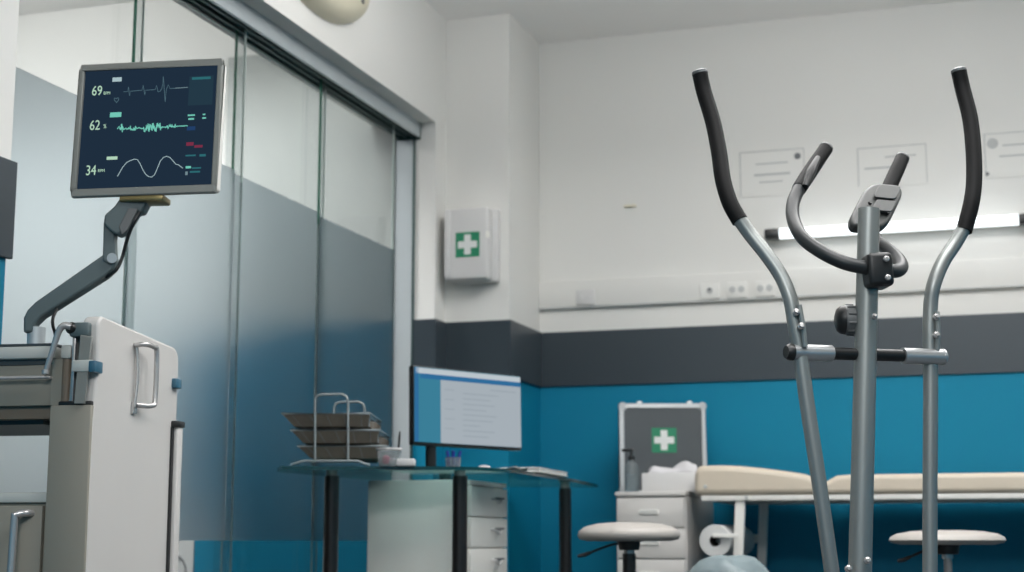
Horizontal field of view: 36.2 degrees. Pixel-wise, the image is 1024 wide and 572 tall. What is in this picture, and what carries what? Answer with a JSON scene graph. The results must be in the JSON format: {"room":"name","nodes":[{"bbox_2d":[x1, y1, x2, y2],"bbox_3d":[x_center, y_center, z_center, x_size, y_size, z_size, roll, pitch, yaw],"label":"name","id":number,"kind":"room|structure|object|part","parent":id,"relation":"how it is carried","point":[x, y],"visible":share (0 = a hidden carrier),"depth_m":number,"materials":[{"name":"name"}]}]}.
{"room":"care facility","nodes":[
{"label":"care facility","id":0,"kind":"room"},
{"bbox_2d":[19,0,145,15],"bbox_3d":[-3.602,-2.083,3.768,3.450,0.080,9.000,-3,-10,18],"label":"ceiling","id":1,"kind":"structure","parent":0,"point":[26,7],"depth_m":7.75,"materials":[{"name":"paint"}]},
{"bbox_2d":[16,0,257,164],"bbox_3d":[-2.229,0.172,7.663,3.450,3.120,0.150,-3,-10,18],"label":"wall","id":2,"kind":"structure","parent":0,"point":[52,47],"depth_m":7.73,"materials":[{"name":"white paint"}]},
{"bbox_2d":[178,541,193,571],"bbox_3d":[-1.534,1.326,7.159,0.166,0.560,0.010,-3,-10,18],"label":"poster","id":3,"kind":"object","parent":2,"relation":"attached to","point":[186,548],"visible":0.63,"depth_m":7.16,"materials":[{"name":"white paper"}]},
{"bbox_2d":[193,541,213,571],"bbox_3d":[-1.465,0.968,7.201,0.307,1.400,0.001,-3,-10,18],"label":"trim","id":4,"kind":"structure","parent":2,"relation":"attached to","point":[203,550],"depth_m":7.14,"materials":[{"name":"blue paint"}]},
{"bbox_2d":[0,0,446,465],"bbox_3d":[-1.758,-0.448,3.105,0.300,2.880,9.400,-3,-10,18],"label":"wall","id":5,"kind":"structure","parent":0,"point":[397,49],"depth_m":6.72,"materials":[{"name":"white paint"}]},
{"bbox_2d":[0,156,17,258],"bbox_3d":[-2.175,-0.632,1.329,0.013,0.254,5.752,-3,-10,18],"label":"trim","id":6,"kind":"structure","parent":5,"relation":"attached to","point":[8,168],"depth_m":4.00,"materials":[{"name":"grey paint"}]},
{"bbox_2d":[0,0,144,492],"bbox_3d":[-1.305,0.054,4.446,0.012,2.300,0.836,-3,-10,18],"label":"glass panel","id":7,"kind":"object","parent":5,"relation":"in","point":[57,235],"depth_m":4.42,"materials":[{"name":"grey glass"}]},
{"bbox_2d":[124,0,246,540],"bbox_3d":[-1.062,0.155,5.071,0.012,2.300,0.726,-3,-10,18],"label":"glass panel","id":8,"kind":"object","parent":5,"relation":"in","point":[178,288],"depth_m":5.12,"materials":[{"name":"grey glass"}]},
{"bbox_2d":[224,30,325,540],"bbox_3d":[-0.867,0.269,5.770,0.012,2.300,0.754,-3,-10,18],"label":"glass panel","id":9,"kind":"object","parent":5,"relation":"in","point":[274,299],"depth_m":5.70,"materials":[{"name":"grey glass"}]},
{"bbox_2d":[178,0,420,140],"bbox_3d":[-0.938,-0.929,5.652,0.113,0.076,3.062,-3,-10,18],"label":"trim","id":10,"kind":"structure","parent":5,"relation":"attached to","point":[263,35],"depth_m":6.01,"materials":[{"name":"metal"}]},
{"bbox_2d":[213,55,394,571],"bbox_3d":[-0.936,0.260,7.072,0.848,2.755,0.026,-3,-10,18],"label":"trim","id":11,"kind":"structure","parent":5,"relation":"attached to","point":[280,152],"depth_m":7.16,"materials":[{"name":"white paint"}]},
{"bbox_2d":[301,0,369,23],"bbox_3d":[-0.688,-1.225,5.894,0.104,0.410,0.840,-3,-10,18],"label":"wall lamp","id":12,"kind":"object","parent":5,"relation":"attached to","point":[333,11],"depth_m":5.95,"materials":[{"name":"beige plastic"}]},
{"bbox_2d":[313,78,394,540],"bbox_3d":[-0.636,0.365,6.359,0.012,2.300,0.756,-3,-10,18],"label":"door","id":13,"kind":"structure","parent":5,"relation":"in","point":[355,311],"depth_m":6.32,"materials":[{"name":"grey glass"}]},
{"bbox_2d":[392,140,412,465],"bbox_3d":[-0.485,0.468,6.899,0.085,2.290,0.012,-3,-10,18],"label":"trim","id":14,"kind":"structure","parent":5,"relation":"attached to","point":[402,322],"depth_m":6.96,"materials":[{"name":"metal"}]},
{"bbox_2d":[410,138,415,458],"bbox_3d":[-0.439,0.465,6.883,0.006,2.290,0.015,-3,-10,18],"label":"trim","id":15,"kind":"structure","parent":5,"relation":"attached to","point":[414,140],"depth_m":6.98,"materials":[{"name":"grey metal"}]},
{"bbox_2d":[413,319,445,367],"bbox_3d":[-0.367,0.282,6.953,0.110,0.254,0.130,-3,-10,18],"label":"trim","id":16,"kind":"structure","parent":5,"relation":"attached to","point":[429,335],"depth_m":6.90,"materials":[{"name":"grey paint"}]},
{"bbox_2d":[444,14,540,571],"bbox_3d":[-0.084,0.219,7.207,0.306,2.880,0.480,-3,-10,18],"label":"wall","id":17,"kind":"structure","parent":0,"point":[493,133],"depth_m":7.13,"materials":[{"name":"white paint"}]},
{"bbox_2d":[444,207,499,284],"bbox_3d":[-0.177,-0.180,6.983,0.226,0.330,0.120,-3,-10,18],"label":"first aid cabinet","id":18,"kind":"object","parent":17,"relation":"attached to","point":[472,235],"visible":1,"depth_m":6.94,"materials":[{"name":"white plastic"}]},
{"bbox_2d":[446,320,541,386],"bbox_3d":[-0.081,0.318,7.172,0.312,0.254,0.470,-3,-10,18],"label":"trim","id":19,"kind":"structure","parent":17,"relation":"attached to","point":[510,347],"depth_m":6.97,"materials":[{"name":"grey paint"}]},
{"bbox_2d":[424,0,968,43],"bbox_3d":[0.738,-2.049,2.540,5.550,0.100,9.800,-3,-10,18],"label":"ceiling","id":20,"kind":"structure","parent":0,"point":[546,21],"depth_m":7.15,"materials":[{"name":"paint"}]},
{"bbox_2d":[539,0,1023,571],"bbox_3d":[2.227,0.154,6.805,5.550,2.880,0.200,-3,-10,18],"label":"wall","id":21,"kind":"structure","parent":0,"point":[621,120],"depth_m":7.10,"materials":[{"name":"white paint"}]},
{"bbox_2d":[624,204,635,207],"bbox_3d":[0.553,-0.375,7.332,0.060,0.012,0.012,-3,-10,18],"label":"clip","id":22,"kind":"object","parent":21,"relation":"attached to","point":[630,205],"visible":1,"depth_m":7.33,"materials":[{"name":"plastic"}]},
{"bbox_2d":[738,146,806,197],"bbox_3d":[1.187,-0.520,7.148,0.311,0.220,0.007,-3,-10,18],"label":"certificate","id":23,"kind":"object","parent":21,"relation":"attached to","point":[762,172],"visible":0.93,"depth_m":7.15,"materials":[{"name":"white printed paper"},{"name":"light grey plastic frame"},{"name":"clear glass"}]},
{"bbox_2d":[764,228,793,240],"bbox_3d":[1.174,-0.252,6.929,0.131,0.048,0.273,-3,-10,18],"label":"wall lamp","id":24,"kind":"object","parent":21,"relation":"attached to","point":[783,233],"depth_m":7.02,"materials":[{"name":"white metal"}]},
{"bbox_2d":[539,258,1023,309],"bbox_3d":[2.385,-0.068,6.669,4.745,0.126,0.026,-3,-10,18],"label":"wall trunking","id":25,"kind":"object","parent":21,"relation":"attached to","point":[992,273],"depth_m":7.06,"materials":[{"name":"white paint"}]},
{"bbox_2d":[576,289,594,304],"bbox_3d":[0.342,0.053,7.308,0.090,0.072,0.013,-3,-10,18],"label":"wall socket","id":26,"kind":"object","parent":25,"relation":"attached to","point":[583,297],"visible":1,"depth_m":7.30,"materials":[{"name":"white plastic"}]},
{"bbox_2d":[700,283,719,299],"bbox_3d":[0.900,0.024,7.127,0.090,0.072,0.016,-3,-10,18],"label":"wall socket","id":27,"kind":"object","parent":25,"relation":"attached to","point":[710,290],"visible":1,"depth_m":7.12,"materials":[{"name":"white paint"}]},
{"bbox_2d":[727,282,746,297],"bbox_3d":[1.018,0.018,7.091,0.090,0.072,0.012,-3,-10,18],"label":"wall socket","id":28,"kind":"object","parent":25,"relation":"attached to","point":[734,289],"visible":1,"depth_m":7.09,"materials":[{"name":"white paint"}]},
{"bbox_2d":[729,286,735,292],"bbox_3d":[0.998,0.016,7.093,0.030,0.030,0.002,-3,-10,18],"label":"outlet","id":29,"kind":"object","parent":28,"relation":"attached to","point":[732,289],"depth_m":7.09,"materials":[{"name":"white plastic"}]},
{"bbox_2d":[738,286,743,291],"bbox_3d":[1.036,0.014,7.080,0.030,0.030,0.002,-3,-10,18],"label":"outlet","id":30,"kind":"object","parent":28,"relation":"attached to","point":[740,288],"depth_m":7.08,"materials":[{"name":"white plastic"}]},
{"bbox_2d":[755,280,774,296],"bbox_3d":[1.139,0.011,7.052,0.090,0.072,0.012,-3,-10,18],"label":"wall socket","id":31,"kind":"object","parent":25,"relation":"attached to","point":[762,288],"visible":1,"depth_m":7.05,"materials":[{"name":"white paint"}]},
{"bbox_2d":[757,285,763,290],"bbox_3d":[1.118,0.010,7.054,0.030,0.030,0.002,-3,-10,18],"label":"outlet","id":32,"kind":"object","parent":31,"relation":"attached to","point":[759,287],"depth_m":7.05,"materials":[{"name":"white plastic"}]},
{"bbox_2d":[766,284,772,290],"bbox_3d":[1.156,0.008,7.041,0.030,0.030,0.002,-3,-10,18],"label":"outlet","id":33,"kind":"object","parent":31,"relation":"attached to","point":[769,287],"depth_m":7.04,"materials":[{"name":"white plastic"}]},
{"bbox_2d":[542,312,1023,386],"bbox_3d":[2.386,0.229,6.627,4.746,0.254,0.012,-3,-10,18],"label":"wall stripe","id":34,"kind":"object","parent":21,"relation":"attached to","point":[976,343],"depth_m":7.06,"materials":[{"name":"grey paint"}]},
{"bbox_2d":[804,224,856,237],"bbox_3d":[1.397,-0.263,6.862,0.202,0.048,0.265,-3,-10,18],"label":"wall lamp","id":35,"kind":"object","parent":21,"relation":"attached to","point":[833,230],"depth_m":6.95,"materials":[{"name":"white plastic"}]},
{"bbox_2d":[855,141,929,188],"bbox_3d":[1.695,-0.539,6.984,0.317,0.191,0.006,-3,-10,18],"label":"certificate","id":36,"kind":"object","parent":21,"relation":"attached to","point":[873,163],"visible":0.84,"depth_m":6.99,"materials":[{"name":"white printed paper"},{"name":"light grey plastic frame"},{"name":"clear glass"}]},
{"bbox_2d":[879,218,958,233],"bbox_3d":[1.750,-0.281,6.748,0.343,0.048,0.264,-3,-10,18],"label":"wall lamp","id":37,"kind":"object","parent":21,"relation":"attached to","point":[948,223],"depth_m":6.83,"materials":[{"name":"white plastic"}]},
{"bbox_2d":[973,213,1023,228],"bbox_3d":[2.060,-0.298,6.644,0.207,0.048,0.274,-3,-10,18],"label":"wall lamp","id":38,"kind":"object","parent":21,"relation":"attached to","point":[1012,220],"depth_m":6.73,"materials":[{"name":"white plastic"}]},
{"bbox_2d":[982,129,1023,178],"bbox_3d":[2.216,-0.580,6.817,0.321,0.208,0.008,-3,-10,18],"label":"certificate","id":39,"kind":"object","parent":21,"relation":"attached to","point":[1003,151],"visible":1,"depth_m":6.84,"materials":[{"name":"white paper"}]},
{"bbox_3d":[-0.902,0.978,2.591,9.000,0.100,9.800,-3,-10,18],"label":"floor","id":40,"kind":"structure","parent":0,"visible":0},
{"bbox_2d":[0,316,184,571],"bbox_3d":[-1.101,0.601,3.702,0.503,1.002,0.520,-2,-9,10],"label":"equipment cart","id":41,"kind":"object","parent":40,"relation":"on","point":[105,402],"visible":1,"depth_m":3.55,"materials":[{"name":"white metal"}]},
{"bbox_3d":[-1.083,0.616,3.450,0.057,0.246,0.024,7,-12,-37],"label":"door handle","id":42,"kind":"part","parent":41,"relation":"part of","materials":[{"name":"metal"}]},
{"bbox_3d":[-1.213,0.749,3.475,0.348,0.516,0.014,-2,-9,10],"label":"cabinet door","id":43,"kind":"part","parent":41,"relation":"part of","materials":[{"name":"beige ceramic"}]},
{"bbox_2d":[0,492,46,502],"bbox_3d":[-1.165,0.512,3.737,0.370,0.023,0.457,-2,-9,10],"label":"shelf","id":44,"kind":"object","parent":41,"relation":"attached to","point":[18,497],"depth_m":3.49,"materials":[{"name":"grey metal"}]},
{"bbox_3d":[-1.192,0.344,3.783,0.310,0.010,0.360,-2,-9,10],"label":"tray rail","id":45,"kind":"part","parent":41,"relation":"part of","materials":[{"name":"grey plastic"}]},
{"bbox_2d":[0,406,50,420],"bbox_3d":[-1.166,0.324,3.777,0.364,0.028,0.430,-2,-9,10],"label":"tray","id":46,"kind":"object","parent":41,"relation":"on","point":[7,413],"depth_m":3.55,"materials":[{"name":"beige paint"}]},
{"bbox_3d":[-1.167,0.263,3.780,0.364,0.093,0.444,-2,-9,10],"label":"drawer","id":47,"kind":"part","parent":41,"relation":"part of","materials":[{"name":"beige ceramic"}]},
{"bbox_3d":[-1.212,0.211,3.558,0.358,0.008,0.025,-2,-9,10],"label":"drawer rail","id":48,"kind":"part","parent":41,"relation":"part of","materials":[{"name":"metal"}]},
{"bbox_2d":[0,346,62,359],"bbox_3d":[-1.169,0.191,3.788,0.362,0.029,0.470,-2,-9,10],"label":"countertop","id":49,"kind":"structure","parent":41,"relation":"on","point":[27,352],"depth_m":3.54,"materials":[{"name":"grey metal"}]},
{"bbox_3d":[-1.018,0.135,3.511,0.060,0.111,0.018,0,-9,-1],"label":"lever","id":50,"kind":"part","parent":41,"relation":"part of","materials":[{"name":"metal"}]},
{"bbox_3d":[-0.986,0.177,3.526,0.008,0.169,0.014,-2,-9,10],"label":"guide rail","id":51,"kind":"part","parent":41,"relation":"part of","materials":[{"name":"metal"}]},
{"bbox_2d":[58,401,92,404],"bbox_3d":[-0.971,0.268,3.527,0.082,0.013,0.062,-2,-9,10],"label":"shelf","id":52,"kind":"object","parent":41,"relation":"attached to","point":[59,402],"depth_m":3.49,"materials":[{"name":"black plastic"}]},
{"bbox_3d":[-0.970,0.100,3.537,0.048,0.033,0.038,-2,-9,10],"label":"lever mount","id":53,"kind":"part","parent":41,"relation":"part of","materials":[{"name":"grey plastic"}]},
{"bbox_2d":[24,201,150,343],"bbox_3d":[-1.002,-0.026,3.711,0.292,0.362,0.079,-1,-9,5],"label":"monitor arm","id":54,"kind":"object","parent":41,"relation":"on","point":[120,221],"visible":0.92,"depth_m":3.69,"materials":[{"name":"metal"}]},
{"bbox_3d":[-1.121,0.125,3.688,0.042,0.055,0.042,-3,-10,18],"label":"arm","id":55,"kind":"part","parent":54,"relation":"part of","materials":[{"name":"metal"}]},
{"bbox_3d":[-1.040,0.019,3.705,0.213,0.191,0.045,0,-9,0],"label":"arm","id":56,"kind":"part","parent":54,"relation":"part of","materials":[{"name":"grey plastic"}]},
{"bbox_3d":[-0.942,-0.119,3.717,0.050,0.142,0.032,0,-9,0],"label":"arm","id":57,"kind":"part","parent":54,"relation":"part of","materials":[{"name":"grey plastic"}]},
{"bbox_2d":[70,58,226,205],"bbox_3d":[-0.864,-0.365,3.741,0.363,0.349,0.067,-1,-9,9],"label":"patient monitor","id":58,"kind":"object","parent":54,"relation":"attached to","point":[146,132],"visible":1,"depth_m":3.73,"materials":[{"name":"grey plastic"}]},
{"bbox_3d":[-0.870,-0.202,3.712,0.108,0.015,0.054,-1,-13,9],"label":"mount plate","id":59,"kind":"part","parent":58,"relation":"part of","materials":[{"name":"gold metal"}]},
{"bbox_3d":[-0.741,-0.466,3.728,0.060,0.073,0.001,-1,-13,9],"label":"panel","id":60,"kind":"part","parent":58,"relation":"part of","materials":[{"name":"blue glass"}]},
{"bbox_3d":[-0.909,0.572,3.681,0.040,0.952,0.480,-2,-9,10],"label":"panel","id":61,"kind":"part","parent":41,"relation":"part of","materials":[{"name":"white ceramic"}]},
{"bbox_3d":[-0.871,0.213,3.727,0.038,0.156,0.075,-2,-9,10],"label":"handle","id":62,"kind":"part","parent":41,"relation":"part of","materials":[{"name":"metal"}]},
{"bbox_2d":[367,480,506,571],"bbox_3d":[-0.251,1.056,5.587,0.405,0.708,0.410,-3,-10,18],"label":"drawer pedestal","id":63,"kind":"object","parent":40,"relation":"on","point":[410,521],"visible":1,"depth_m":5.45,"materials":[{"name":"white metal"}]},
{"bbox_3d":[-0.087,0.982,5.548,0.018,0.103,0.394,-3,-10,18],"label":"drawer","id":64,"kind":"part","parent":63,"relation":"part of","materials":[{"name":"white metal"}]},
{"bbox_3d":[-0.087,0.877,5.566,0.018,0.103,0.394,-3,-10,18],"label":"drawer","id":65,"kind":"part","parent":63,"relation":"part of","materials":[{"name":"white metal"}]},
{"bbox_3d":[-0.087,0.771,5.583,0.018,0.103,0.394,-3,-10,18],"label":"drawer","id":66,"kind":"part","parent":63,"relation":"part of","materials":[{"name":"white metal"}]},
{"bbox_3d":[-0.052,0.985,5.591,0.022,0.023,0.077,-3,-10,18],"label":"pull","id":67,"kind":"part","parent":63,"relation":"part of","materials":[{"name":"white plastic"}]},
{"bbox_3d":[-0.052,0.774,5.625,0.022,0.023,0.077,-3,-10,18],"label":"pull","id":68,"kind":"part","parent":63,"relation":"part of","materials":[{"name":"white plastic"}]},
{"bbox_2d":[277,466,597,571],"bbox_3d":[-0.173,1.094,5.923,0.734,0.740,2.038,-3,-10,18],"label":"glass desk","id":69,"kind":"object","parent":40,"relation":"on","point":[459,476],"visible":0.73,"depth_m":5.26,"materials":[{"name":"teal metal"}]},
{"bbox_3d":[-0.608,0.994,5.229,0.051,0.715,0.051,-3,-10,18],"label":"leg","id":70,"kind":"part","parent":69,"relation":"part of","materials":[{"name":"black metal"}]},
{"bbox_2d":[281,393,396,465],"bbox_3d":[-0.593,0.509,5.428,0.358,0.246,0.356,0,-9,2],"label":"rack","id":71,"kind":"object","parent":69,"relation":"on","point":[333,437],"visible":0.93,"depth_m":5.26,"materials":[{"name":"grey metal"}]},
{"bbox_2d":[281,412,381,432],"bbox_3d":[-0.621,0.476,5.434,0.385,0.049,0.425,-3,-10,18],"label":"tray","id":72,"kind":"object","parent":71,"relation":"on","point":[314,422],"depth_m":5.27,"materials":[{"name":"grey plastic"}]},
{"bbox_2d":[290,429,390,445],"bbox_3d":[-0.590,0.531,5.425,0.385,0.049,0.425,-3,-10,18],"label":"tray","id":73,"kind":"object","parent":71,"relation":"on","point":[311,437],"depth_m":5.26,"materials":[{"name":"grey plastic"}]},
{"bbox_2d":[297,445,396,462],"bbox_3d":[-0.565,0.582,5.417,0.384,0.046,0.425,-3,-10,18],"label":"tray","id":74,"kind":"object","parent":71,"relation":"on","point":[320,453],"depth_m":5.25,"materials":[{"name":"grey plastic"}]},
{"bbox_2d":[376,447,401,464],"bbox_3d":[-0.404,0.561,5.141,0.086,0.059,0.086,-3,-10,18],"label":"plastic tub","id":75,"kind":"object","parent":69,"relation":"on","point":[386,460],"visible":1,"depth_m":5.12,"materials":[{"name":"white plastic"}]},
{"bbox_2d":[396,431,400,465],"bbox_3d":[-0.388,0.560,5.338,0.016,0.128,0.008,-3,-10,18],"label":"pen","id":76,"kind":"object","parent":75,"relation":"in","point":[399,436],"visible":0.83,"depth_m":5.34,"materials":[{"name":"black plastic"}]},
{"bbox_2d":[396,459,415,465],"bbox_3d":[-0.347,0.579,5.134,0.060,0.024,0.040,-1,-9,4],"label":"box","id":77,"kind":"object","parent":69,"relation":"on","point":[399,462],"visible":1,"depth_m":5.11,"materials":[{"name":"white plastic"}]},
{"bbox_3d":[-0.173,0.735,5.981,0.734,0.012,2.038,-3,-10,18],"label":"glass","id":78,"kind":"part","parent":69,"relation":"part of","materials":[{"name":"glass"}]},
{"bbox_2d":[445,450,461,466],"bbox_3d":[-0.200,0.588,5.304,0.054,0.061,0.054,-3,-10,18],"label":"pen cup","id":79,"kind":"object","parent":69,"relation":"on","point":[452,451],"visible":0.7,"depth_m":5.30,"materials":[{"name":"clear plastic"}]},
{"bbox_3d":[-0.176,0.994,5.229,0.051,0.715,0.051,-3,-10,18],"label":"leg","id":80,"kind":"part","parent":69,"relation":"part of","materials":[{"name":"black metal"}]},
{"bbox_2d":[409,365,520,465],"bbox_3d":[-0.180,0.485,5.609,0.498,0.360,0.089,8,-14,-40],"label":"computer monitor","id":81,"kind":"object","parent":69,"relation":"on","point":[453,408],"visible":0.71,"depth_m":5.56,"materials":[{"name":"black plastic"}]},
{"bbox_2d":[503,466,528,470],"bbox_3d":[-0.031,0.640,5.478,0.180,0.011,0.276,0,-9,1],"label":"paper sheets","id":82,"kind":"object","parent":69,"relation":"on","point":[515,467],"visible":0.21,"depth_m":5.42,"materials":[{"name":"white paper"}]},
{"bbox_2d":[520,467,567,476],"bbox_3d":[0.086,0.691,5.807,0.145,0.017,0.442,-2,-10,15],"label":"notebook","id":83,"kind":"object","parent":69,"relation":"on","point":[530,469],"visible":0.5,"depth_m":5.71,"materials":[{"name":"white paper"}]},
{"bbox_3d":[0.222,1.199,6.491,0.051,0.715,0.051,-3,-10,18],"label":"leg","id":84,"kind":"part","parent":69,"relation":"part of","materials":[{"name":"black metal"}]},
{"bbox_2d":[577,522,680,571],"bbox_3d":[0.398,1.070,5.216,0.515,0.559,0.492,-3,-10,18],"label":"stool","id":85,"kind":"object","parent":40,"relation":"on","point":[628,536],"visible":1,"depth_m":5.13,"materials":[{"name":"white plastic"}]},
{"bbox_3d":[0.315,0.879,5.227,0.152,0.046,0.008,0,-9,0],"label":"height lever","id":86,"kind":"part","parent":85,"relation":"part of","materials":[{"name":"black plastic"}]},
{"bbox_3d":[0.391,0.822,5.236,0.344,0.062,0.344,-3,-10,18],"label":"seat","id":87,"kind":"part","parent":85,"relation":"part of","materials":[{"name":"white leather"}]},
{"bbox_3d":[0.391,0.866,5.229,0.120,0.032,0.120,-3,-10,18],"label":"seat mount","id":88,"kind":"part","parent":85,"relation":"part of","materials":[{"name":"black plastic"}]},
{"bbox_3d":[0.391,1.058,5.198,0.048,0.339,0.048,-3,-10,18],"label":"stem","id":89,"kind":"part","parent":85,"relation":"part of","materials":[{"name":"black metal"}]},
{"bbox_2d":[615,491,713,571],"bbox_3d":[0.655,1.228,6.614,0.296,0.697,0.608,-3,-10,18],"label":"drawer unit","id":90,"kind":"object","parent":40,"relation":"on","point":[684,511],"visible":0.77,"depth_m":6.37,"materials":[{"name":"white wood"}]},
{"bbox_2d":[622,449,638,491],"bbox_3d":[0.497,0.775,6.573,0.070,0.183,0.060,-3,-10,18],"label":"pump bottle","id":91,"kind":"object","parent":90,"relation":"on","point":[631,457],"visible":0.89,"depth_m":6.57,"materials":[{"name":"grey plastic"}]},
{"bbox_3d":[0.557,0.920,6.378,0.084,0.018,0.007,-3,-10,18],"label":"recessed pull","id":92,"kind":"part","parent":90,"relation":"part of","materials":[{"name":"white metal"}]},
{"bbox_3d":[0.557,1.042,6.358,0.084,0.018,0.007,-3,-10,18],"label":"recessed pull","id":93,"kind":"part","parent":90,"relation":"part of","materials":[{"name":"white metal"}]},
{"bbox_3d":[0.566,0.924,6.385,0.280,0.118,0.016,-3,-10,18],"label":"drawer","id":94,"kind":"part","parent":90,"relation":"part of","materials":[{"name":"white ceramic"}]},
{"bbox_3d":[0.566,1.169,6.346,0.280,0.118,0.016,-3,-10,18],"label":"drawer","id":95,"kind":"part","parent":90,"relation":"part of","materials":[{"name":"white ceramic"}]},
{"bbox_3d":[0.566,1.047,6.365,0.280,0.118,0.016,-3,-10,18],"label":"drawer","id":96,"kind":"part","parent":90,"relation":"part of","materials":[{"name":"white ceramic"}]},
{"bbox_3d":[0.656,0.894,6.671,0.296,0.018,0.602,-3,-10,18],"label":"panel","id":97,"kind":"part","parent":90,"relation":"part of","materials":[{"name":"white plastic"}]},
{"bbox_2d":[618,401,706,492],"bbox_3d":[0.661,0.711,6.878,0.388,0.406,0.086,0,-9,1],"label":"case","id":98,"kind":"object","parent":90,"relation":"on","point":[659,435],"visible":0.7,"depth_m":6.85,"materials":[{"name":"metal"}]},
{"bbox_2d":[642,461,697,491],"bbox_3d":[0.666,0.790,6.493,0.236,0.128,0.120,-3,-10,18],"label":"tissue box","id":99,"kind":"object","parent":90,"relation":"on","point":[681,477],"visible":0.94,"depth_m":6.45,"materials":[{"name":"white paper"}]},
{"bbox_2d":[689,555,769,571],"bbox_3d":[0.690,1.079,4.941,0.283,0.454,0.285,-3,-10,18],"label":"waste bin","id":100,"kind":"object","parent":40,"relation":"on","point":[717,563],"visible":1,"depth_m":4.89,"materials":[{"name":"grey plastic"}]},
{"bbox_2d":[692,66,981,571],"bbox_3d":[0.601,0.317,3.765,0.696,1.582,1.222,3,-10,-19],"label":"elliptical trainer","id":101,"kind":"object","parent":40,"relation":"on","point":[875,271],"visible":1,"depth_m":3.33,"materials":[{"name":"silver metal"}]},
{"bbox_3d":[0.574,0.265,3.271,0.218,0.873,0.053,-1,-9,7],"label":"swing arm","id":102,"kind":"part","parent":101,"relation":"part of","materials":[{"name":"silver metal"}]},
{"bbox_3d":[0.606,0.083,3.269,0.022,0.090,0.013,2,-9,-11],"label":"gusset rod","id":103,"kind":"part","parent":101,"relation":"part of","materials":[{"name":"silver metal"}]},
{"bbox_3d":[0.724,0.073,3.357,0.024,0.064,0.064,0,-9,0],"label":"tension knob","id":104,"kind":"part","parent":101,"relation":"part of","materials":[{"name":"grey plastic"}]},
{"bbox_3d":[0.733,0.399,3.280,0.119,1.148,0.049,1,-9,-5],"label":"post","id":105,"kind":"part","parent":101,"relation":"part of","materials":[{"name":"silver metal"}]},
{"bbox_2d":[873,199,895,212],"bbox_3d":[0.824,-0.176,3.470,0.070,0.035,0.029,3,-10,-17],"label":"screen","id":106,"kind":"object","parent":101,"relation":"attached to","point":[885,205],"depth_m":3.47,"materials":[{"name":"grey plastic"}]},
{"bbox_3d":[0.918,0.099,3.384,0.015,0.088,0.015,-2,-9,12],"label":"gusset rod","id":107,"kind":"part","parent":101,"relation":"part of","materials":[{"name":"silver metal"}]},
{"bbox_3d":[0.943,0.282,3.377,0.155,0.879,0.040,2,-9,-10],"label":"swing arm","id":108,"kind":"part","parent":101,"relation":"part of","materials":[{"name":"silver metal"}]},
{"bbox_2d":[695,465,1023,567],"bbox_3d":[1.830,1.110,6.194,2.106,0.796,0.711,-3,-10,18],"label":"bed","id":109,"kind":"object","parent":40,"relation":"on","point":[739,486],"visible":0.92,"depth_m":6.16,"materials":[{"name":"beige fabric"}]},
{"bbox_2d":[699,525,754,555],"bbox_3d":[0.893,1.052,6.466,0.126,0.126,0.580,-3,-10,18],"label":"paper roll","id":110,"kind":"object","parent":109,"relation":"attached to","point":[708,544],"visible":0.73,"depth_m":6.21,"materials":[{"name":"paper"}]},
{"bbox_3d":[0.890,1.176,6.181,0.077,0.662,0.030,-3,-10,18],"label":"leg","id":111,"kind":"part","parent":109,"relation":"part of","materials":[{"name":"white metal"}]},
{"bbox_3d":[1.072,1.265,6.730,0.077,0.662,0.030,-3,-10,18],"label":"leg","id":112,"kind":"part","parent":109,"relation":"part of","materials":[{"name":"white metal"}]},
{"bbox_3d":[1.831,0.847,6.245,2.050,0.022,0.655,-3,-10,18],"label":"frame","id":113,"kind":"part","parent":109,"relation":"part of","materials":[{"name":"white metal"}]},
{"bbox_2d":[889,530,1005,571],"bbox_3d":[1.378,1.036,4.918,0.515,0.531,0.492,-3,-10,18],"label":"stool","id":114,"kind":"object","parent":40,"relation":"on","point":[949,541],"visible":0.82,"depth_m":4.83,"materials":[{"name":"white plastic"}]},
{"bbox_3d":[1.298,0.839,4.915,0.149,0.046,0.008,2,-9,-11],"label":"height lever","id":115,"kind":"part","parent":114,"relation":"part of","materials":[{"name":"black plastic"}]},
{"bbox_3d":[1.371,0.793,4.937,0.358,0.045,0.358,-3,-10,18],"label":"seat","id":116,"kind":"part","parent":114,"relation":"part of","materials":[{"name":"white leather"}]},
{"bbox_3d":[1.371,1.015,4.901,0.048,0.328,0.048,-3,-10,18],"label":"stem","id":117,"kind":"part","parent":114,"relation":"part of","materials":[{"name":"metal"}]},
{"bbox_3d":[1.371,0.829,4.931,0.120,0.032,0.120,-3,-10,18],"label":"seat mount","id":118,"kind":"part","parent":114,"relation":"part of","materials":[{"name":"black plastic"}]}
]}

